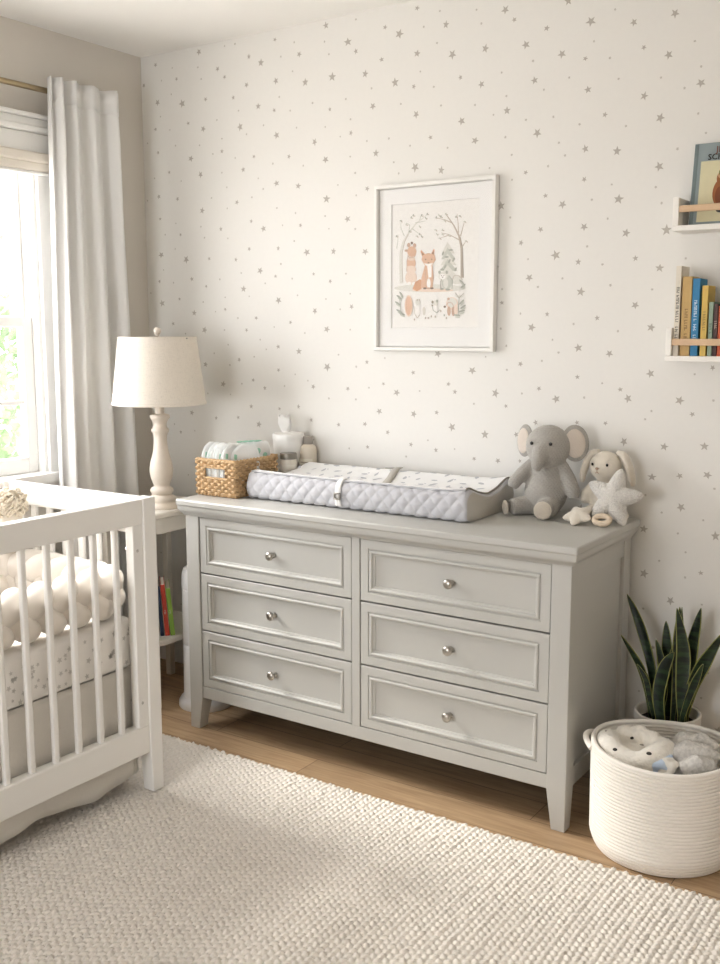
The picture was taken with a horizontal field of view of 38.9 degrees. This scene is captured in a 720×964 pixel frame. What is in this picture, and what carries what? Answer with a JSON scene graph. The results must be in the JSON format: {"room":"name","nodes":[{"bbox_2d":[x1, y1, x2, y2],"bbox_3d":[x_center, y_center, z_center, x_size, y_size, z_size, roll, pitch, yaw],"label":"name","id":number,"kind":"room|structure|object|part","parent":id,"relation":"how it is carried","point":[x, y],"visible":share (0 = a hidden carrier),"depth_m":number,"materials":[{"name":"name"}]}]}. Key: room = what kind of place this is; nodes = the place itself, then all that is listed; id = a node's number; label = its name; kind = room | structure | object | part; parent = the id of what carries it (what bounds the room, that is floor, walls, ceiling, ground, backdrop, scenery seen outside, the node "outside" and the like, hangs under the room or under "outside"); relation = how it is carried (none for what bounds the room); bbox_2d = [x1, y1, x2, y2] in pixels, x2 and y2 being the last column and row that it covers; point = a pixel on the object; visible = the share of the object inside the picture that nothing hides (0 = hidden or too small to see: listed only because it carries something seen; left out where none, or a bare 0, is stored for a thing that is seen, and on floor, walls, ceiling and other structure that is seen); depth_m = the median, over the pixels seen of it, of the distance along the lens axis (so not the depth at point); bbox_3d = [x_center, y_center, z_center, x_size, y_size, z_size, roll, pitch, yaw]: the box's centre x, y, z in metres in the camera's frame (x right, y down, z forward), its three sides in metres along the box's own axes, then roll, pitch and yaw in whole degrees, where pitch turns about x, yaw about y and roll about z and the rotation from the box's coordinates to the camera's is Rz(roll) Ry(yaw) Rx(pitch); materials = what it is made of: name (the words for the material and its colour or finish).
{"room":"children's room","nodes":[
{"label":"children's room","id":0,"kind":"room"},
{"bbox_2d":[0,16,153,553],"bbox_3d":[-2.242,-0.204,2.552,0.140,2.575,4.800,6,10,33],"label":"wall","id":1,"kind":"structure","parent":0,"point":[30,54],"depth_m":4.13,"materials":[{"name":"beige paint"}]},
{"bbox_2d":[0,77,46,93],"bbox_3d":[-1.552,-1.349,3.227,0.080,0.068,2.020,6,10,33],"label":"curtain rod","id":2,"kind":"object","parent":1,"relation":"attached to","point":[3,80],"visible":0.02,"depth_m":3.67,"materials":[{"name":"gold metal"}]},
{"bbox_2d":[47,76,138,618],"bbox_3d":[-1.026,-0.337,4.050,0.083,2.360,0.447,6,10,33],"label":"curtain","id":3,"kind":"object","parent":2,"relation":"hanging from","point":[97,450],"visible":0.62,"depth_m":3.95,"materials":[{"name":"white fabric"}]},
{"bbox_2d":[0,106,59,485],"bbox_3d":[-1.591,-0.574,3.428,0.180,1.455,1.455,6,10,33],"label":"window","id":4,"kind":"structure","parent":1,"relation":"in","point":[26,196],"depth_m":3.89,"materials":[{"name":"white glass"}]},
{"bbox_3d":[-1.635,-0.833,3.419,0.035,0.600,1.175,6,10,33],"label":"sash","id":5,"kind":"part","parent":4,"relation":"part of","materials":[{"name":"white wood"}]},
{"bbox_3d":[-1.602,-0.267,3.482,0.035,0.598,1.175,6,10,33],"label":"sash","id":6,"kind":"part","parent":4,"relation":"part of","materials":[{"name":"white wood"}]},
{"bbox_2d":[0,146,48,176],"bbox_3d":[-1.531,-1.112,3.306,0.028,0.081,1.359,6,10,33],"label":"roman shade","id":7,"kind":"object","parent":4,"relation":"attached to","point":[11,159],"visible":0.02,"depth_m":3.73,"materials":[{"name":"fabric"}]},
{"bbox_3d":[-1.538,-1.222,3.295,0.050,0.135,1.455,6,10,33],"label":"head casing","id":8,"kind":"part","parent":4,"relation":"part of","materials":[{"name":"white wood"}]},
{"bbox_3d":[-1.590,0.088,3.527,0.178,0.116,1.415,6,10,33],"label":"sill","id":9,"kind":"part","parent":4,"relation":"part of","materials":[{"name":"white wood"}]},
{"bbox_3d":[-1.605,-0.556,3.440,0.148,1.235,1.385,6,10,33],"label":"casing","id":10,"kind":"part","parent":4,"relation":"part of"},
{"bbox_2d":[0,0,415,57],"bbox_3d":[-0.551,-1.352,1.238,4.170,0.080,4.800,6,10,33],"label":"ceiling","id":11,"kind":"structure","parent":0,"point":[139,28],"depth_m":3.66,"materials":[{"name":"paint"}]},
{"bbox_2d":[141,0,719,731],"bbox_3d":[0.747,-0.331,3.372,4.190,2.575,0.101,6,10,33],"label":"wall","id":12,"kind":"structure","parent":0,"point":[266,153],"depth_m":3.48,"materials":[{"name":"paper"}]},
{"bbox_2d":[160,639,183,663],"bbox_3d":[0.734,0.889,3.496,3.950,0.125,0.014,6,10,33],"label":"baseboard","id":13,"kind":"structure","parent":12,"relation":"attached to","point":[178,645],"depth_m":4.51,"materials":[{"name":"wood"}]},
{"bbox_2d":[374,175,498,351],"bbox_3d":[0.257,-0.752,3.560,0.483,0.583,0.025,6,10,33],"label":"framed print","id":14,"kind":"object","parent":12,"relation":"attached to","point":[436,241],"visible":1,"depth_m":3.56,"materials":[{"name":"white paint"}]},
{"bbox_2d":[665,328,719,361],"bbox_3d":[1.230,-0.391,2.908,0.686,0.099,0.112,6,10,33],"label":"ledge","id":15,"kind":"object","parent":12,"relation":"attached to","point":[670,341],"visible":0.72,"depth_m":3.02,"materials":[{"name":"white wood"}]},
{"bbox_3d":[0.953,-0.426,3.091,0.018,0.083,0.110,6,10,33],"label":"panel","id":16,"kind":"part","parent":15,"relation":"part of","materials":[{"name":"white wood"}]},
{"bbox_2d":[673,266,689,355],"bbox_3d":[0.968,-0.514,3.068,0.016,0.264,0.081,6,10,33],"label":"book","id":17,"kind":"object","parent":15,"relation":"on","point":[681,271],"visible":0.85,"depth_m":3.04,"materials":[{"name":"beige paper"}]},
{"bbox_2d":[680,276,699,355],"bbox_3d":[0.989,-0.496,3.054,0.028,0.233,0.077,6,10,33],"label":"book","id":18,"kind":"object","parent":15,"relation":"on","point":[687,293],"visible":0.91,"depth_m":3.02,"materials":[{"name":"beige paper"}]},
{"bbox_3d":[1.204,-0.392,2.868,0.650,0.020,0.011,6,10,33],"label":"rail","id":19,"kind":"part","parent":15,"relation":"part of","materials":[{"name":"brown wood"}]},
{"bbox_2d":[690,278,707,355],"bbox_3d":[1.011,-0.491,3.040,0.021,0.226,0.077,6,10,33],"label":"book","id":20,"kind":"object","parent":15,"relation":"on","point":[698,283],"visible":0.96,"depth_m":3.01,"materials":[{"name":"blue paper"}]},
{"bbox_2d":[699,285,715,355],"bbox_3d":[1.033,-0.478,3.027,0.018,0.206,0.077,6,10,33],"label":"book","id":21,"kind":"object","parent":15,"relation":"on","point":[708,292],"visible":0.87,"depth_m":3.00,"materials":[{"name":"yellow paper"}]},
{"bbox_2d":[707,302,719,355],"bbox_3d":[1.048,-0.453,3.018,0.012,0.158,0.073,6,10,33],"label":"book","id":22,"kind":"object","parent":15,"relation":"on","point":[711,304],"visible":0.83,"depth_m":2.99,"materials":[{"name":"green paper"}]},
{"bbox_2d":[712,304,719,355],"bbox_3d":[1.060,-0.449,3.011,0.011,0.152,0.073,6,10,33],"label":"book","id":23,"kind":"object","parent":15,"relation":"on","point":[716,308],"visible":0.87,"depth_m":2.98,"materials":[{"name":"red paper"}]},
{"bbox_2d":[717,306,719,355],"bbox_3d":[1.074,-0.445,3.002,0.018,0.146,0.073,6,10,33],"label":"book","id":24,"kind":"object","parent":15,"relation":"on","point":[718,347],"visible":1,"depth_m":2.98,"materials":[{"name":"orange paper"}]},
{"bbox_2d":[672,197,719,233],"bbox_3d":[1.232,-0.765,2.851,0.681,0.097,0.112,6,10,33],"label":"ledge","id":25,"kind":"object","parent":12,"relation":"attached to","point":[682,208],"visible":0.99,"depth_m":2.98,"materials":[{"name":"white wood"}]},
{"bbox_3d":[0.957,-0.800,3.032,0.018,0.081,0.110,6,10,33],"label":"panel","id":26,"kind":"part","parent":25,"relation":"part of","materials":[{"name":"white wood"}]},
{"bbox_3d":[1.205,-0.774,2.809,0.645,0.019,0.011,6,10,33],"label":"rail","id":27,"kind":"part","parent":25,"relation":"part of","materials":[{"name":"brown wood"}]},
{"bbox_2d":[689,142,719,224],"bbox_3d":[1.088,-0.867,2.943,0.250,0.236,0.051,6,10,33],"label":"book","id":28,"kind":"object","parent":25,"relation":"on","point":[706,169],"visible":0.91,"depth_m":2.98,"materials":[{"name":"blue paper"}]},
{"bbox_2d":[160,658,719,900],"bbox_3d":[-0.548,1.274,1.631,4.170,0.080,4.800,6,10,33],"label":"floor","id":29,"kind":"structure","parent":0,"point":[517,810],"depth_m":3.37,"materials":[{"name":"brown wood"}]},
{"bbox_2d":[102,495,185,707],"bbox_3d":[-0.804,0.470,4.115,0.329,0.774,0.400,6,10,33],"label":"side table","id":30,"kind":"object","parent":29,"relation":"on","point":[166,521],"visible":0.16,"depth_m":4.00,"materials":[{"name":"beige paint"}]},
{"bbox_3d":[-0.995,0.495,4.048,0.028,0.744,0.028,6,10,33],"label":"leg","id":31,"kind":"part","parent":30,"relation":"part of","materials":[{"name":"beige paint"}]},
{"bbox_2d":[111,327,206,509],"bbox_3d":[-0.771,-0.244,3.922,0.361,0.696,0.361,6,10,33],"label":"table lamp","id":32,"kind":"object","parent":30,"relation":"on","point":[157,372],"visible":0.95,"depth_m":3.77,"materials":[{"name":"white fabric"}]},
{"bbox_3d":[-0.771,-0.426,3.894,0.358,0.255,0.358,6,10,33],"label":"lamp shade","id":33,"kind":"part","parent":32,"relation":"part of","materials":[{"name":"fabric"}]},
{"bbox_3d":[-0.792,0.515,3.914,0.028,0.744,0.028,6,10,33],"label":"leg","id":34,"kind":"part","parent":30,"relation":"part of","materials":[{"name":"beige paint"}]},
{"bbox_2d":[158,577,163,635],"bbox_3d":[-0.793,0.492,4.034,0.026,0.200,0.151,-2,9,-12],"label":"book","id":35,"kind":"object","parent":30,"relation":"on","point":[159,594],"visible":0.73,"depth_m":3.96,"materials":[{"name":"paper"}]},
{"bbox_2d":[159,576,169,635],"bbox_3d":[-0.775,0.489,4.037,0.031,0.206,0.151,-2,9,-12],"label":"book","id":36,"kind":"object","parent":30,"relation":"on","point":[162,585],"visible":1,"depth_m":3.97,"materials":[{"name":"red paper"}]},
{"bbox_3d":[-0.813,0.455,4.318,0.028,0.744,0.028,6,10,33],"label":"leg","id":37,"kind":"part","parent":30,"relation":"part of","materials":[{"name":"beige paint"}]},
{"bbox_2d":[165,579,174,635],"bbox_3d":[-0.755,0.496,4.042,0.032,0.191,0.151,-2,9,-12],"label":"book","id":38,"kind":"object","parent":30,"relation":"on","point":[167,586],"visible":1,"depth_m":3.97,"materials":[{"name":"green paper"}]},
{"bbox_2d":[159,610,182,646],"bbox_3d":[-0.801,0.591,4.131,0.311,0.023,0.376,6,10,33],"label":"shelf","id":39,"kind":"object","parent":30,"relation":"attached to","point":[164,640],"depth_m":4.04,"materials":[{"name":"beige paint"}]},
{"bbox_2d":[179,565,230,712],"bbox_3d":[-0.608,0.596,3.983,0.212,0.563,0.212,6,10,33],"label":"pail","id":40,"kind":"object","parent":29,"relation":"on","point":[185,699],"visible":0.26,"depth_m":3.94,"materials":[{"name":"white plastic"}]},
{"bbox_3d":[-0.608,0.360,3.948,0.168,0.085,0.168,6,10,33],"label":"lid","id":41,"kind":"part","parent":40,"relation":"part of","materials":[{"name":"white plastic"}]},
{"bbox_2d":[0,734,719,963],"bbox_3d":[-0.541,1.207,1.740,2.890,0.018,3.103,6,10,33],"label":"rug","id":42,"kind":"object","parent":29,"relation":"on","point":[234,859],"visible":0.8,"depth_m":2.66,"materials":[{"name":"beige fabric"}]},
{"bbox_2d":[0,478,163,821],"bbox_3d":[-1.315,0.568,2.787,0.707,0.938,1.425,6,10,33],"label":"crib","id":43,"kind":"object","parent":42,"relation":"on","point":[84,512],"visible":0.74,"depth_m":3.00,"materials":[{"name":"white paint"}]},
{"bbox_3d":[-1.205,0.456,3.532,0.050,0.938,0.050,6,10,33],"label":"leg","id":44,"kind":"part","parent":43,"relation":"part of","materials":[{"name":"white paint"}]},
{"bbox_2d":[4,614,129,709],"bbox_3d":[-1.303,0.548,2.790,0.594,0.157,1.307,6,10,33],"label":"mattress","id":45,"kind":"object","parent":43,"relation":"on","point":[14,687],"visible":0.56,"depth_m":2.93,"materials":[{"name":"white fabric"}]},
{"bbox_2d":[0,549,125,650],"bbox_3d":[-1.272,0.381,2.803,0.611,0.168,1.246,6,10,33],"label":"bumper cover","id":46,"kind":"object","parent":45,"relation":"on","point":[9,592],"visible":0.7,"depth_m":2.97,"materials":[{"name":"white fabric"}]},
{"bbox_2d":[0,487,28,522],"bbox_3d":[-1.138,0.115,3.326,0.114,0.201,0.108,-3,9,-20],"label":"toy","id":47,"kind":"object","parent":46,"relation":"on","point":[13,504],"visible":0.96,"depth_m":3.29,"materials":[{"name":"beige fabric"}]},
{"bbox_3d":[-1.314,0.642,2.798,0.525,0.026,1.365,6,10,33],"label":"mattress","id":48,"kind":"part","parent":43,"relation":"part of","materials":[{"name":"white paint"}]},
{"bbox_2d":[0,665,138,843],"bbox_3d":[-1.304,0.812,2.834,0.601,0.374,1.313,6,10,33],"label":"skirt","id":49,"kind":"object","parent":43,"relation":"hanging from","point":[94,789],"visible":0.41,"depth_m":2.98,"materials":[{"name":"fabric"}]},
{"bbox_3d":[-0.947,0.732,3.365,0.583,0.374,0.022,6,10,33],"label":"skirt panel","id":50,"kind":"part","parent":49,"relation":"part of","materials":[{"name":"fabric"}]},
{"bbox_3d":[-1.041,0.171,2.542,0.038,0.077,1.325,6,10,33],"label":"rail","id":51,"kind":"part","parent":43,"relation":"part of","materials":[{"name":"white paint"}]},
{"bbox_3d":[-0.930,0.056,3.292,0.605,0.073,0.032,6,10,33],"label":"rail","id":52,"kind":"part","parent":43,"relation":"part of","materials":[{"name":"white paint"}]},
{"bbox_3d":[-1.040,0.882,2.649,0.038,0.091,1.325,6,10,33],"label":"rail","id":53,"kind":"part","parent":43,"relation":"part of","materials":[{"name":"white paint"}]},
{"bbox_3d":[-0.660,0.509,3.172,0.050,0.938,0.050,6,10,33],"label":"leg","id":54,"kind":"part","parent":43,"relation":"part of","materials":[{"name":"white paint"}]},
{"bbox_2d":[176,494,639,832],"bbox_3d":[0.118,0.514,3.523,1.525,0.860,0.533,6,10,33],"label":"dresser","id":55,"kind":"object","parent":29,"relation":"on","point":[491,644],"visible":0.96,"depth_m":3.22,"materials":[{"name":"grey paint"}]},
{"bbox_3d":[-0.587,0.510,3.742,0.061,0.805,0.061,6,10,33],"label":"leg","id":56,"kind":"part","parent":55,"relation":"part of","materials":[{"name":"grey paint"}]},
{"bbox_2d":[195,453,277,498],"bbox_3d":[-0.456,-0.031,3.785,0.200,0.138,0.257,6,10,33],"label":"wicker basket","id":57,"kind":"object","parent":55,"relation":"on","point":[239,470],"visible":0.71,"depth_m":3.69,"materials":[{"name":"brown wicker"}]},
{"bbox_2d":[201,442,219,457],"bbox_3d":[-0.547,-0.060,3.772,0.027,0.184,0.118,5,10,30],"label":"diaper","id":58,"kind":"object","parent":57,"relation":"in","point":[205,450],"visible":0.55,"depth_m":3.72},
{"bbox_2d":[206,443,218,475],"bbox_3d":[-0.529,-0.056,3.766,0.030,0.184,0.118,5,10,31],"label":"diaper","id":59,"kind":"object","parent":57,"relation":"in","point":[213,445],"visible":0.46,"depth_m":3.72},
{"bbox_2d":[209,444,217,476],"bbox_3d":[-0.516,-0.051,3.752,0.032,0.183,0.118,5,10,31],"label":"diaper","id":60,"kind":"object","parent":57,"relation":"in","point":[213,449],"visible":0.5,"depth_m":3.70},
{"bbox_2d":[212,442,230,482],"bbox_3d":[-0.501,-0.057,3.747,0.029,0.184,0.118,6,11,36],"label":"diaper","id":61,"kind":"object","parent":57,"relation":"in","point":[219,445],"visible":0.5,"depth_m":3.70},
{"bbox_2d":[215,444,228,477],"bbox_3d":[-0.488,-0.051,3.733,0.030,0.184,0.118,6,10,35],"label":"diaper","id":62,"kind":"object","parent":57,"relation":"in","point":[220,450],"visible":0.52,"depth_m":3.69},
{"bbox_2d":[220,450,223,489],"bbox_3d":[-0.470,-0.047,3.727,0.032,0.183,0.118,6,11,37],"label":"diaper","id":63,"kind":"object","parent":57,"relation":"in","point":[223,450],"visible":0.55,"depth_m":3.68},
{"bbox_2d":[222,443,240,486],"bbox_3d":[-0.460,-0.052,3.714,0.027,0.184,0.118,7,11,38],"label":"diaper","id":64,"kind":"object","parent":57,"relation":"in","point":[227,452],"visible":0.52,"depth_m":3.67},
{"bbox_2d":[231,444,259,486],"bbox_3d":[-0.418,-0.048,3.716,0.118,0.184,0.025,-6,10,-34],"label":"diaper","id":65,"kind":"object","parent":57,"relation":"in","point":[243,451],"visible":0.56,"depth_m":3.69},
{"bbox_2d":[246,440,253,444],"bbox_3d":[-0.402,-0.063,3.830,0.033,0.192,0.090,7,11,41],"label":"diaper","id":66,"kind":"object","parent":57,"relation":"in","point":[250,442],"visible":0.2,"depth_m":3.80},
{"bbox_2d":[252,440,269,456],"bbox_3d":[-0.374,-0.063,3.809,0.090,0.192,0.033,-7,11,-38],"label":"diaper","id":67,"kind":"object","parent":57,"relation":"in","point":[263,447],"visible":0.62,"depth_m":3.79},
{"bbox_2d":[254,440,266,455],"bbox_3d":[-0.372,-0.124,3.798,0.080,0.068,0.026,-7,14,-39],"label":"print","id":68,"kind":"object","parent":67,"relation":"attached to","point":[261,445],"depth_m":3.79},
{"bbox_3d":[-0.305,0.253,3.474,0.031,0.031,0.034,6,10,33],"label":"knob","id":69,"kind":"part","parent":55,"relation":"part of","materials":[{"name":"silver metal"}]},
{"bbox_3d":[-0.305,0.461,3.505,0.031,0.031,0.034,6,10,33],"label":"knob","id":70,"kind":"part","parent":55,"relation":"part of","materials":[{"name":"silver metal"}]},
{"bbox_3d":[-0.304,0.672,3.536,0.031,0.031,0.034,6,10,33],"label":"knob","id":71,"kind":"part","parent":55,"relation":"part of","materials":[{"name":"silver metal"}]},
{"bbox_3d":[-0.297,0.251,3.485,0.657,0.202,0.020,6,10,33],"label":"drawer","id":72,"kind":"part","parent":55,"relation":"part of","materials":[{"name":"paint"}]},
{"bbox_3d":[-0.297,0.459,3.516,0.657,0.207,0.020,6,10,33],"label":"drawer","id":73,"kind":"part","parent":55,"relation":"part of","materials":[{"name":"paint"}]},
{"bbox_3d":[-0.297,0.670,3.548,0.657,0.208,0.020,6,10,33],"label":"drawer","id":74,"kind":"part","parent":55,"relation":"part of","materials":[{"name":"paint"}]},
{"bbox_2d":[272,414,303,471],"bbox_3d":[-0.277,-0.123,3.945,0.123,0.277,0.123,6,10,33],"label":"tub","id":75,"kind":"object","parent":55,"relation":"on","point":[286,440],"visible":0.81,"depth_m":3.90,"materials":[{"name":"white plastic"}]},
{"bbox_2d":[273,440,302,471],"bbox_3d":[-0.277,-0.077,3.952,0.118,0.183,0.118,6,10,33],"label":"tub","id":76,"kind":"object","parent":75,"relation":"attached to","point":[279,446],"depth_m":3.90,"materials":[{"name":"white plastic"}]},
{"bbox_3d":[-0.277,-0.180,3.936,0.123,0.032,0.123,6,10,33],"label":"lid","id":77,"kind":"part","parent":75,"relation":"part of","materials":[{"name":"white plastic"}]},
{"bbox_2d":[280,452,296,472],"bbox_3d":[-0.270,-0.041,3.854,0.064,0.141,0.064,6,10,33],"label":"jar","id":78,"kind":"object","parent":55,"relation":"on","point":[288,462],"visible":0.65,"depth_m":3.82,"materials":[{"name":"glass"}]},
{"bbox_3d":[-0.271,-0.099,3.845,0.064,0.023,0.064,6,10,33],"label":"lid","id":79,"kind":"part","parent":78,"relation":"part of","materials":[{"name":"grey metal"}]},
{"bbox_2d":[280,459,296,464],"bbox_3d":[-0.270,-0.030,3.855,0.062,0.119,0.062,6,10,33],"label":"label","id":80,"kind":"object","parent":78,"relation":"attached to","point":[282,461],"depth_m":3.82,"materials":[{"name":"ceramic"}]},
{"bbox_2d":[299,436,316,465],"bbox_3d":[-0.202,-0.081,3.938,0.070,0.194,0.071,6,10,33],"label":"lotion bottle","id":81,"kind":"object","parent":55,"relation":"on","point":[308,451],"visible":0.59,"depth_m":3.91,"materials":[{"name":"beige plastic"}]},
{"bbox_3d":[-0.007,0.497,3.331,1.354,0.708,0.027,6,10,33],"label":"frame","id":82,"kind":"part","parent":55,"relation":"part of","materials":[{"name":"grey paint"}]},
{"bbox_2d":[247,462,513,521],"bbox_3d":[0.053,0.019,3.543,0.888,0.109,0.365,6,10,33],"label":"changing pad","id":83,"kind":"object","parent":55,"relation":"on","point":[460,498],"visible":1,"depth_m":3.42,"materials":[{"name":"grey fabric"}]},
{"bbox_3d":[0.117,0.131,3.464,1.515,0.036,0.520,6,10,33],"label":"cove moulding","id":84,"kind":"part","parent":55,"relation":"part of","materials":[{"name":"grey paint"}]},
{"bbox_3d":[0.271,0.728,3.156,0.031,0.031,0.034,6,10,33],"label":"knob","id":85,"kind":"part","parent":55,"relation":"part of","materials":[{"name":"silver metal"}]},
{"bbox_3d":[0.271,0.517,3.124,0.031,0.031,0.034,6,10,33],"label":"knob","id":86,"kind":"part","parent":55,"relation":"part of","materials":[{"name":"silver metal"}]},
{"bbox_3d":[0.271,0.309,3.093,0.031,0.031,0.034,6,10,33],"label":"knob","id":87,"kind":"part","parent":55,"relation":"part of","materials":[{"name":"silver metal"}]},
{"bbox_3d":[0.279,0.726,3.168,0.655,0.208,0.020,6,10,33],"label":"drawer","id":88,"kind":"part","parent":55,"relation":"part of","materials":[{"name":"paint"}]},
{"bbox_3d":[0.279,0.515,3.136,0.655,0.207,0.020,6,10,33],"label":"drawer","id":89,"kind":"part","parent":55,"relation":"part of","materials":[{"name":"paint"}]},
{"bbox_3d":[0.278,0.307,3.105,0.655,0.202,0.020,6,10,33],"label":"drawer","id":90,"kind":"part","parent":55,"relation":"part of","materials":[{"name":"paint"}]},
{"bbox_2d":[502,424,588,519],"bbox_3d":[0.592,-0.037,3.293,0.227,0.299,0.183,8,12,44],"label":"elephant","id":91,"kind":"object","parent":55,"relation":"on","point":[548,479],"visible":1,"depth_m":3.27},
{"bbox_3d":[0.589,0.625,2.965,0.061,0.805,0.061,6,10,33],"label":"leg","id":92,"kind":"part","parent":55,"relation":"part of","materials":[{"name":"grey paint"}]},
{"bbox_2d":[563,507,591,525],"bbox_3d":[0.677,0.105,3.175,0.088,0.051,0.086,2,9,15],"label":"star rattle","id":93,"kind":"object","parent":55,"relation":"on","point":[577,515],"visible":1,"depth_m":3.15,"materials":[{"name":"white fabric"}]},
{"bbox_3d":[0.722,0.531,3.128,0.027,0.698,0.378,6,10,33],"label":"panel","id":94,"kind":"part","parent":55,"relation":"part of","materials":[{"name":"grey paint"}]},
{"bbox_2d":[592,513,611,526],"bbox_3d":[0.742,0.116,3.121,0.064,0.038,0.036,4,10,27],"label":"ring","id":95,"kind":"object","parent":55,"relation":"on","point":[608,519],"visible":1,"depth_m":3.11,"materials":[{"name":"brown wood"}]},
{"bbox_2d":[580,449,635,519],"bbox_3d":[0.787,0.010,3.246,0.184,0.224,0.118,6,10,33],"label":"plush bunny","id":96,"kind":"object","parent":55,"relation":"on","point":[603,465],"visible":0.52,"depth_m":3.21},
{"bbox_2d":[589,469,642,525],"bbox_3d":[0.788,0.045,3.149,0.175,0.170,0.065,6,11,37],"label":"star","id":97,"kind":"object","parent":55,"relation":"on","point":[614,498],"visible":0.98,"depth_m":3.13,"materials":[{"name":"white fabric"}]},
{"bbox_3d":[0.833,0.570,3.326,0.061,0.805,0.061,6,10,33],"label":"leg","id":98,"kind":"part","parent":55,"relation":"part of","materials":[{"name":"grey paint"}]},
{"bbox_2d":[583,719,719,877],"bbox_3d":[0.860,0.885,2.893,0.408,0.312,0.406,-4,10,-27],"label":"rope basket","id":99,"kind":"object","parent":29,"relation":"on","point":[644,821],"visible":0.86,"depth_m":2.72,"materials":[{"name":"fabric"}]},
{"bbox_3d":[0.669,0.739,2.953,0.042,0.030,0.136,4,9,23],"label":"handle","id":100,"kind":"part","parent":99,"relation":"part of","materials":[{"name":"fabric"}]},
{"bbox_2d":[596,725,674,770],"bbox_3d":[0.775,0.777,2.890,0.230,0.132,0.206,6,10,33],"label":"stuffed animal","id":101,"kind":"object","parent":99,"relation":"in","point":[638,746],"visible":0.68,"depth_m":2.85},
{"bbox_2d":[652,755,678,773],"bbox_3d":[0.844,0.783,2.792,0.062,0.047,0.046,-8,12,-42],"label":"cloth","id":102,"kind":"object","parent":101,"relation":"on","point":[671,763],"visible":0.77,"depth_m":2.78,"materials":[{"name":"fabric"}]},
{"bbox_2d":[671,731,719,774],"bbox_3d":[0.933,0.783,2.862,0.149,0.127,0.202,6,10,33],"label":"stuffed animal","id":103,"kind":"object","parent":99,"relation":"in","point":[697,753],"visible":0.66,"depth_m":2.82},
{"bbox_2d":[621,594,719,725],"bbox_3d":[0.952,0.683,3.160,0.279,0.631,0.200,1,9,8],"label":"snake plant","id":104,"kind":"object","parent":29,"relation":"on","point":[670,690],"visible":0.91,"depth_m":3.13,"materials":[{"name":"green plant"}]},
{"bbox_3d":[0.956,0.853,3.185,0.200,0.288,0.200,6,10,33],"label":"pot","id":105,"kind":"part","parent":104,"relation":"part of","materials":[{"name":"white ceramic"}]},
{"label":"outside","id":106,"kind":"structure","parent":0,"visible":0},
{"bbox_2d":[0,373,16,454],"bbox_3d":[-13.497,-1.059,21.940,39.700,0.050,65.000,6,10,33],"label":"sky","id":107,"kind":"structure","parent":106,"point":[8,427],"depth_m":28.31,"materials":[{"name":"white"}]},
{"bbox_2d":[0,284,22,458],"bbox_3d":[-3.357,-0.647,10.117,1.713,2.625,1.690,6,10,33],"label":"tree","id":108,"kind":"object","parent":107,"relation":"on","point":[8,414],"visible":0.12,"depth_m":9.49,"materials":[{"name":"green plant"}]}
]}

